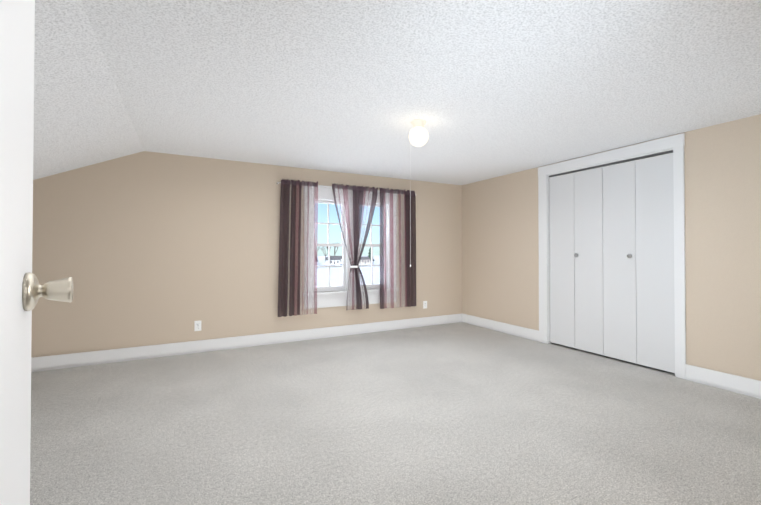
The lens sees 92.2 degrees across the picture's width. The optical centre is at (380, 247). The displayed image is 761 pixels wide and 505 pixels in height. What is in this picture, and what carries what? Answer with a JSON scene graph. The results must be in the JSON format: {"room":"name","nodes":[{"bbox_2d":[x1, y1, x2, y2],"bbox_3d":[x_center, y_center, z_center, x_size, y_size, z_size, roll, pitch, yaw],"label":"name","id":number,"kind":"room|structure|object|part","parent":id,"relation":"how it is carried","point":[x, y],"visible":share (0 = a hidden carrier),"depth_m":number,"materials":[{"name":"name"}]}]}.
{"room":"empty bedroom","nodes":[
{"label":"empty bedroom","id":0,"kind":"room"},
{"bbox_2d":[31,151,461,357],"bbox_3d":[-1.661,-0.016,4.410,6.960,2.400,0.150,0,-1,-28],"label":"wall","id":1,"kind":"structure","parent":0,"point":[145,248],"depth_m":4.05,"materials":[{"name":"paint"}]},
{"bbox_2d":[194,320,200,330],"bbox_3d":[-2.048,0.881,4.106,0.070,0.114,0.009,0,-1,-28],"label":"electrical outlet","id":2,"kind":"object","parent":1,"relation":"attached to","point":[197,325],"visible":1,"depth_m":4.10,"materials":[{"name":"white plastic"}]},
{"bbox_2d":[31,313,462,371],"bbox_3d":[-1.622,1.116,4.325,6.660,0.135,0.016,0,-1,-28],"label":"baseboard","id":3,"kind":"structure","parent":1,"relation":"attached to","point":[53,362],"depth_m":4.20,"materials":[{"name":"white wood"}]},
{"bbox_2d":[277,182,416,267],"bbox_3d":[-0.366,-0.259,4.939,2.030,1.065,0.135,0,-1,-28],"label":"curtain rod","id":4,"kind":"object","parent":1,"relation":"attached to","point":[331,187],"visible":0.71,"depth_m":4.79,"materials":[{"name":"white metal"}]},
{"bbox_2d":[277,179,317,316],"bbox_3d":[-1.024,0.002,4.561,0.501,1.691,0.090,0,-1,-28],"label":"curtain","id":5,"kind":"object","parent":4,"relation":"hanging from","point":[294,262],"visible":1,"depth_m":4.54,"materials":[{"name":"fabric"}]},
{"bbox_2d":[332,183,377,309],"bbox_3d":[-0.336,-0.002,4.920,0.678,1.676,0.070,0,-1,-28],"label":"curtain","id":6,"kind":"object","parent":4,"relation":"hanging from","point":[358,196],"visible":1,"depth_m":4.93,"materials":[{"name":"fabric"}]},
{"bbox_2d":[379,187,415,308],"bbox_3d":[0.256,0.012,5.242,0.613,1.696,0.091,0,-1,-28],"label":"curtain","id":7,"kind":"object","parent":4,"relation":"hanging from","point":[410,286],"visible":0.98,"depth_m":5.23,"materials":[{"name":"fabric"}]},
{"bbox_2d":[303,185,398,308],"bbox_3d":[-0.394,-0.007,5.037,1.402,1.595,0.180,0,-1,-28],"label":"window","id":8,"kind":"structure","parent":1,"relation":"in","point":[326,298],"depth_m":4.95,"materials":[{"name":"white"}]},
{"bbox_3d":[-0.413,-0.027,5.074,1.112,1.205,0.063,0,-1,-28],"label":"window sash","id":9,"kind":"part","parent":8,"relation":"part of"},
{"bbox_2d":[423,301,426,308],"bbox_3d":[0.679,0.871,5.553,0.070,0.114,0.009,0,-1,-28],"label":"electrical outlet","id":10,"kind":"object","parent":1,"relation":"attached to","point":[424,304],"visible":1,"depth_m":5.55,"materials":[{"name":"white plastic"}]},
{"bbox_2d":[30,322,760,504],"bbox_3d":[0.062,1.258,1.898,7.960,0.200,6.480,0,-1,-28],"label":"floor","id":11,"kind":"structure","parent":0,"point":[460,413],"depth_m":2.35,"materials":[{"name":"carpet"}]},
{"bbox_2d":[33,0,760,184],"bbox_3d":[0.062,-0.588,1.917,7.960,1.407,6.480,0,-1,-28],"label":"ceiling","id":12,"kind":"structure","parent":0,"point":[487,89],"depth_m":2.25,"materials":[{"name":"white paint"}]},
{"bbox_2d":[409,119,428,266],"bbox_3d":[0.313,-0.434,3.000,0.164,1.192,0.164,0,-1,-28],"label":"ceiling light","id":13,"kind":"object","parent":12,"relation":"hanging from","point":[418,135],"visible":1,"depth_m":2.96,"materials":[{"name":"beige glass"}]},
{"bbox_2d":[462,114,760,380],"bbox_3d":[2.784,-0.027,3.299,0.150,2.400,6.280,0,-1,-28],"label":"wall","id":14,"kind":"structure","parent":0,"point":[500,256],"depth_m":3.16,"materials":[{"name":"paint"}]},
{"bbox_2d":[463,314,538,341],"bbox_3d":[1.662,1.125,5.225,0.016,0.135,1.426,0,-1,-28],"label":"baseboard","id":15,"kind":"structure","parent":14,"relation":"attached to","point":[523,332],"depth_m":5.11,"materials":[{"name":"white wood"}]},
{"bbox_2d":[549,153,674,372],"bbox_3d":[2.382,0.143,3.923,0.065,2.027,1.302,0,-1,-28],"label":"bifold closet door","id":16,"kind":"structure","parent":14,"relation":"in","point":[611,231],"depth_m":3.80,"materials":[{"name":"white wood"}]},
{"bbox_2d":[538,133,685,378],"bbox_3d":[2.418,0.085,3.967,0.170,2.190,1.532,0,-1,-28],"label":"trim","id":17,"kind":"structure","parent":14,"relation":"attached to","point":[674,144],"depth_m":3.58,"materials":[{"name":"white wood"}]},
{"bbox_2d":[685,364,760,398],"bbox_3d":[3.060,1.098,2.591,0.016,0.135,1.490,0,-1,-28],"label":"baseboard","id":18,"kind":"structure","parent":14,"relation":"attached to","point":[733,383],"depth_m":3.01,"materials":[{"name":"white wood"}]},
{"label":"outside","id":19,"kind":"structure","parent":0,"visible":0},
{"bbox_2d":[317,255,379,286],"bbox_3d":[-97.612,11.369,290.623,700.000,0.530,594.720,0,-1,-28],"label":"ground","id":20,"kind":"structure","parent":19,"point":[337,270],"depth_m":132.81,"materials":[{"name":"white snow"}]},
{"bbox_2d":[325,257,340,264],"bbox_3d":[-28.458,8.085,217.948,7.800,4.600,6.800,0,-1,-28],"label":"house","id":21,"kind":"structure","parent":20,"relation":"on","point":[336,260],"depth_m":215.88,"materials":[{"name":"white"}]},
{"bbox_2d":[360,257,370,263],"bbox_3d":[-11.009,8.274,236.265,7.300,4.600,6.800,0,-1,-28],"label":"house","id":22,"kind":"structure","parent":20,"relation":"on","point":[366,259],"depth_m":233.95,"materials":[{"name":"beige"}]},
{"bbox_3d":[0.215,0.075,0.160,1.010,2.130,0.145,0,-1,-28],"label":"door frame","id":23,"kind":"structure","parent":0,"visible":0},
{"bbox_2d":[0,0,72,504],"bbox_3d":[-0.442,0.121,0.329,0.217,2.018,0.822,0,-1,-28],"label":"entry door","id":24,"kind":"structure","parent":23,"relation":"attached to","point":[22,290],"depth_m":0.57,"materials":[{"name":"white wood"}]}
]}

